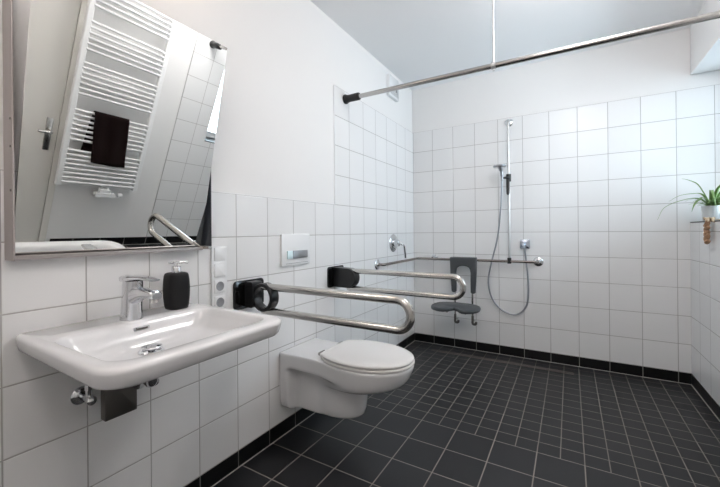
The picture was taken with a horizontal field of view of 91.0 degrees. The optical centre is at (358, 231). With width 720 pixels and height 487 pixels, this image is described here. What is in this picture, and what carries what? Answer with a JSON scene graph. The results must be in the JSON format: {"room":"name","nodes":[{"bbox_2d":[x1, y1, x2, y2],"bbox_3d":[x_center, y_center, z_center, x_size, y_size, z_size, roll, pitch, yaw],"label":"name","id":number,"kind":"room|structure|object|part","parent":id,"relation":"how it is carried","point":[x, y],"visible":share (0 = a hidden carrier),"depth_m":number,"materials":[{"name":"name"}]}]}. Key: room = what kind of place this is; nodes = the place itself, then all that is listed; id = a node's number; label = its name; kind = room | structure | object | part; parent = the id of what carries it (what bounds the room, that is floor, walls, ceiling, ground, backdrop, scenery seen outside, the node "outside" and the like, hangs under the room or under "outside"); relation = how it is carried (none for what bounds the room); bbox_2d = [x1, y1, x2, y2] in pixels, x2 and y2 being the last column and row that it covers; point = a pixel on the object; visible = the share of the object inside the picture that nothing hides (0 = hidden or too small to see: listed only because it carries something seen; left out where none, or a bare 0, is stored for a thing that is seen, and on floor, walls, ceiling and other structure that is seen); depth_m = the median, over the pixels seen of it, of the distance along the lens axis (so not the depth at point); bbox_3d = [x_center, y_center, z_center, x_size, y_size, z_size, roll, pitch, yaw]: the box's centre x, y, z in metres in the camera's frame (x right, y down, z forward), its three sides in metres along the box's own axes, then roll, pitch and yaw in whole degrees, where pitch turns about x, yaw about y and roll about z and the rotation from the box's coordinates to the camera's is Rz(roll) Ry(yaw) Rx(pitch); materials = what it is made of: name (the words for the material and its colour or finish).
{"room":"accessible bathroom","nodes":[
{"label":"accessible bathroom","id":0,"kind":"room"},
{"bbox_2d":[0,0,414,486],"bbox_3d":[-0.635,-0.148,1.752,0.201,2.510,4.300,-1,0,31],"label":"wall","id":1,"kind":"structure","parent":0,"point":[290,157],"depth_m":1.69,"materials":[{"name":"white tile"}]},
{"bbox_2d":[70,385,96,405],"bbox_3d":[-0.850,0.495,1.105,0.083,0.109,0.056,-1,0,31],"label":"angle valve","id":2,"kind":"object","parent":1,"relation":"attached to","point":[82,394],"visible":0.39,"depth_m":1.10,"materials":[{"name":"silver metal"}]},
{"bbox_3d":[-0.824,0.521,1.090,0.023,0.030,0.030,-1,0,31],"label":"valve knob","id":3,"kind":"part","parent":2,"relation":"part of","materials":[{"name":"silver metal"}]},
{"bbox_2d":[2,0,226,260],"bbox_3d":[-0.744,-0.320,1.188,0.194,0.796,0.610,-1,0,31],"label":"mirror","id":4,"kind":"object","parent":1,"relation":"attached to","point":[121,98],"visible":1,"depth_m":1.11,"materials":[{"name":"clear glass"}]},
{"bbox_3d":[-0.812,0.073,1.224,0.034,0.012,0.588,-1,0,31],"label":"rail","id":5,"kind":"part","parent":4,"relation":"part of","materials":[{"name":"silver metal"}]},
{"bbox_2d":[15,302,281,389],"bbox_3d":[-0.597,0.361,1.075,0.550,0.148,0.541,-1,0,31],"label":"washbasin","id":6,"kind":"object","parent":1,"relation":"attached to","point":[107,353],"visible":0.98,"depth_m":1.01,"materials":[{"name":"white ceramic"}]},
{"bbox_2d":[101,378,157,421],"bbox_3d":[-0.721,0.475,1.129,0.281,0.225,0.131,-1,0,31],"label":"trap","id":7,"kind":"object","parent":6,"relation":"attached to","point":[114,403],"visible":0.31,"depth_m":1.12,"materials":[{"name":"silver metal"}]},
{"bbox_3d":[-0.769,0.515,1.137,0.026,0.146,0.095,-1,0,31],"label":"plate","id":8,"kind":"part","parent":7,"relation":"part of","materials":[{"name":"grey metal"}]},
{"bbox_2d":[119,275,161,320],"bbox_3d":[-0.701,0.215,1.139,0.186,0.144,0.066,-1,0,31],"label":"mixer tap","id":9,"kind":"object","parent":6,"relation":"on","point":[133,295],"visible":1,"depth_m":1.14,"materials":[{"name":"silver metal"}]},
{"bbox_3d":[-0.703,0.156,1.139,0.164,0.024,0.062,-1,0,31],"label":"lever handle","id":10,"kind":"part","parent":9,"relation":"part of","materials":[{"name":"silver metal"}]},
{"bbox_3d":[-0.685,0.216,1.129,0.148,0.072,0.048,-1,0,31],"label":"spout","id":11,"kind":"part","parent":9,"relation":"part of","materials":[{"name":"silver metal"}]},
{"bbox_2d":[163,261,189,309],"bbox_3d":[-0.680,0.199,1.320,0.081,0.176,0.081,-1,0,31],"label":"soap dispenser","id":12,"kind":"object","parent":6,"relation":"on","point":[176,283],"visible":1,"depth_m":1.29,"materials":[{"name":"black plastic"}]},
{"bbox_2d":[210,246,226,307],"bbox_3d":[-0.618,0.215,1.568,0.013,0.295,0.080,-1,0,31],"label":"switch panel","id":13,"kind":"object","parent":1,"relation":"attached to","point":[218,254],"visible":0.92,"depth_m":1.56,"materials":[{"name":"white plastic"}]},
{"bbox_2d":[214,279,224,293],"bbox_3d":[-0.614,0.243,1.567,0.003,0.058,0.056,-1,0,31],"label":"socket","id":14,"kind":"object","parent":13,"relation":"attached to","point":[219,284],"depth_m":1.56,"materials":[{"name":"grey plastic"}]},
{"bbox_2d":[214,247,224,260],"bbox_3d":[-0.615,0.101,1.566,0.004,0.058,0.056,-1,0,31],"label":"rocker switch","id":15,"kind":"object","parent":13,"relation":"attached to","point":[219,252],"depth_m":1.56,"materials":[{"name":"white plastic"}]},
{"bbox_2d":[214,295,225,307],"bbox_3d":[-0.614,0.314,1.567,0.003,0.058,0.056,-1,0,31],"label":"socket","id":16,"kind":"object","parent":13,"relation":"attached to","point":[219,300],"depth_m":1.57,"materials":[{"name":"grey plastic"}]},
{"bbox_2d":[214,263,225,276],"bbox_3d":[-0.614,0.172,1.566,0.004,0.058,0.056,-1,0,31],"label":"rocker switch","id":17,"kind":"object","parent":13,"relation":"attached to","point":[219,268],"depth_m":1.57,"materials":[{"name":"white plastic"}]},
{"bbox_2d":[280,234,309,266],"bbox_3d":[-0.354,0.103,2.006,0.020,0.175,0.238,-1,0,31],"label":"flush plate","id":18,"kind":"object","parent":1,"relation":"attached to","point":[294,248],"visible":1,"depth_m":1.99,"materials":[{"name":"white plastic"}]},
{"bbox_2d":[185,333,414,486],"bbox_3d":[-0.537,1.067,1.699,0.004,0.078,4.300,-1,0,31],"label":"baseboard","id":19,"kind":"structure","parent":1,"relation":"attached to","point":[235,461],"depth_m":1.73,"materials":[{"name":"black tile"}]},
{"bbox_2d":[233,278,414,334],"bbox_3d":[-0.167,0.308,1.498,0.858,0.155,0.184,-1,0,31],"label":"grab rail","id":20,"kind":"object","parent":1,"relation":"attached to","point":[249,293],"visible":0.99,"depth_m":1.50,"materials":[{"name":"silver metal"}]},
{"bbox_3d":[-0.531,0.301,1.715,0.009,0.134,0.184,-1,0,31],"label":"wall plate","id":21,"kind":"part","parent":20,"relation":"part of","materials":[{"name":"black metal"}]},
{"bbox_2d":[279,338,414,418],"bbox_3d":[-0.047,0.779,1.846,0.700,0.342,0.376,-1,0,31],"label":"toilet","id":22,"kind":"object","parent":1,"relation":"attached to","point":[330,378],"visible":1,"depth_m":1.77,"materials":[{"name":"white ceramic"}]},
{"bbox_3d":[0.057,0.617,1.783,0.449,0.020,0.372,-1,0,31],"label":"lid","id":23,"kind":"part","parent":22,"relation":"part of","materials":[{"name":"white plastic"}]},
{"bbox_2d":[386,74,398,101],"bbox_3d":[0.304,-1.264,3.125,0.038,0.185,0.192,-1,0,31],"label":"air vent","id":24,"kind":"object","parent":1,"relation":"in","point":[390,80],"visible":0.7,"depth_m":3.09,"materials":[{"name":"white plastic"}]},
{"bbox_2d":[327,265,465,299],"bbox_3d":[0.212,0.305,2.134,0.858,0.155,0.184,-1,0,31],"label":"grab rail","id":25,"kind":"object","parent":1,"relation":"attached to","point":[341,276],"visible":1,"depth_m":2.15,"materials":[{"name":"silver metal"}]},
{"bbox_3d":[-0.153,0.298,2.351,0.009,0.134,0.184,-1,0,31],"label":"wall plate","id":26,"kind":"part","parent":25,"relation":"part of","materials":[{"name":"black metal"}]},
{"bbox_2d":[389,234,405,257],"bbox_3d":[0.348,0.132,3.111,0.094,0.215,0.177,-1,0,31],"label":"shower mixer","id":27,"kind":"object","parent":1,"relation":"attached to","point":[394,242],"visible":1,"depth_m":3.09,"materials":[{"name":"silver metal"}]},
{"bbox_3d":[0.310,0.103,3.122,0.018,0.156,0.156,-1,0,31],"label":"wall plate","id":28,"kind":"part","parent":27,"relation":"part of","materials":[{"name":"silver metal"}]},
{"bbox_3d":[0.385,0.171,3.129,0.050,0.136,0.108,-1,0,31],"label":"lever","id":29,"kind":"part","parent":27,"relation":"part of","materials":[{"name":"silver metal"}]},
{"bbox_2d":[213,341,719,486],"bbox_3d":[0.352,1.173,1.171,2.470,0.150,4.700,-1,0,31],"label":"floor","id":30,"kind":"structure","parent":0,"point":[457,420],"depth_m":1.90,"materials":[{"name":"tile"}]},
{"bbox_2d":[310,0,705,89],"bbox_3d":[0.499,-1.488,1.068,2.870,0.150,4.700,-1,0,31],"label":"ceiling","id":31,"kind":"structure","parent":0,"point":[415,40],"depth_m":2.44,"materials":[{"name":"white paint"}]},
{"bbox_2d":[343,0,719,103],"bbox_3d":[0.791,-1.148,1.944,2.068,0.536,0.066,-1,0,31],"label":"shower curtain rod","id":32,"kind":"object","parent":31,"relation":"hanging from","point":[357,96],"visible":1,"depth_m":1.85,"materials":[{"name":"silver metal"}]},
{"bbox_2d":[343,92,360,103],"bbox_3d":[-0.045,-0.921,2.443,0.117,0.066,0.066,-1,0,31],"label":"end cap","id":33,"kind":"object","parent":32,"relation":"attached to","point":[355,96],"depth_m":2.43,"materials":[{"name":"black plastic"}]},
{"bbox_2d":[412,28,719,373],"bbox_3d":[1.663,-0.169,3.001,2.870,2.510,0.200,-1,0,31],"label":"wall","id":34,"kind":"structure","parent":0,"point":[602,140],"depth_m":2.84,"materials":[{"name":"white tile"}]},
{"bbox_2d":[374,254,543,269],"bbox_3d":[0.812,0.261,3.177,1.427,0.088,0.605,-1,0,-4],"label":"grab bar","id":35,"kind":"object","parent":34,"relation":"attached to","point":[538,261],"visible":1,"depth_m":3.03,"materials":[{"name":"grey metal"}]},
{"bbox_2d":[431,257,480,325],"bbox_3d":[0.861,0.540,3.101,0.410,0.605,0.421,-1,0,31],"label":"chair","id":36,"kind":"object","parent":35,"relation":"hanging from","point":[455,262],"visible":0.98,"depth_m":3.14,"materials":[{"name":"grey plastic"}]},
{"bbox_3d":[0.836,0.659,3.057,0.410,0.034,0.319,-1,0,31],"label":"seat","id":37,"kind":"part","parent":36,"relation":"part of","materials":[{"name":"grey plastic"}]},
{"bbox_3d":[0.947,0.397,3.204,0.240,0.321,0.040,-1,0,31],"label":"backrest","id":38,"kind":"part","parent":36,"relation":"part of","materials":[{"name":"grey plastic"}]},
{"bbox_2d":[503,119,512,263],"bbox_3d":[1.282,-0.351,3.045,0.068,1.257,0.123,-1,0,39],"label":"riser rail","id":39,"kind":"object","parent":34,"relation":"attached to","point":[509,122],"visible":1,"depth_m":3.03,"materials":[{"name":"grey metal"}]},
{"bbox_2d":[493,164,505,180],"bbox_3d":[1.192,-0.499,2.991,0.106,0.138,0.110,-1,0,31],"label":"shower","id":40,"kind":"object","parent":39,"relation":"attached to","point":[500,167],"visible":1,"depth_m":2.99,"materials":[{"name":"silver metal"}]},
{"bbox_3d":[1.207,-0.496,3.007,0.035,0.134,0.068,-1,0,43],"label":"handle","id":41,"kind":"part","parent":40,"relation":"part of","materials":[{"name":"silver metal"}]},
{"bbox_2d":[488,181,528,314],"bbox_3d":[1.273,0.145,3.043,0.337,1.163,0.092,-1,0,31],"label":"shower hose","id":42,"kind":"object","parent":40,"relation":"hanging from","point":[501,181],"visible":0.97,"depth_m":3.05,"materials":[{"name":"silver metal"}]},
{"bbox_2d":[520,240,529,248],"bbox_3d":[1.405,0.110,3.000,0.076,0.077,0.067,-1,0,31],"label":"outlet","id":43,"kind":"object","parent":34,"relation":"attached to","point":[525,244],"visible":0.99,"depth_m":3.01,"materials":[{"name":"silver metal"}]},
{"bbox_2d":[415,333,690,384],"bbox_3d":[1.450,1.049,3.016,2.070,0.078,0.004,-1,0,31],"label":"baseboard","id":44,"kind":"structure","parent":34,"relation":"attached to","point":[647,372],"depth_m":2.88,"materials":[{"name":"black tile"}]},
{"bbox_2d":[690,0,719,406],"bbox_3d":[1.379,-0.167,0.551,0.350,2.510,4.300,-1,0,31],"label":"wall","id":45,"kind":"structure","parent":0,"point":[704,36],"depth_m":2.23,"materials":[{"name":"white tile"}]},
{"bbox_2d":[690,220,719,222],"bbox_3d":[2.184,-0.060,1.952,0.302,0.008,1.070,-1,0,31],"label":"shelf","id":46,"kind":"structure","parent":45,"relation":"attached to","point":[715,220],"depth_m":2.28,"materials":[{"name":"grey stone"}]},
{"bbox_2d":[657,179,719,220],"bbox_3d":[2.196,-0.212,2.272,0.406,0.296,0.375,-1,0,31],"label":"spider plant","id":47,"kind":"object","parent":46,"relation":"on","point":[711,206],"visible":0.99,"depth_m":2.31,"materials":[{"name":"green plant"}]},
{"bbox_3d":[2.337,-0.116,2.344,0.102,0.102,0.102,-1,0,31],"label":"pot","id":48,"kind":"part","parent":47,"relation":"part of","materials":[{"name":"white"}]},
{"bbox_2d":[691,374,719,420],"bbox_3d":[1.787,1.046,1.563,0.004,0.078,2.155,-1,0,31],"label":"baseboard","id":49,"kind":"structure","parent":45,"relation":"attached to","point":[713,406],"depth_m":2.21,"materials":[{"name":"black tile"}]},
{"bbox_2d":[703,217,719,243],"bbox_3d":[2.094,-0.004,2.098,0.077,0.162,0.090,-1,0,31],"label":"garland","id":50,"kind":"object","parent":45,"relation":"hanging from","point":[706,233],"visible":1,"depth_m":2.09,"materials":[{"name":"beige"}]}
]}

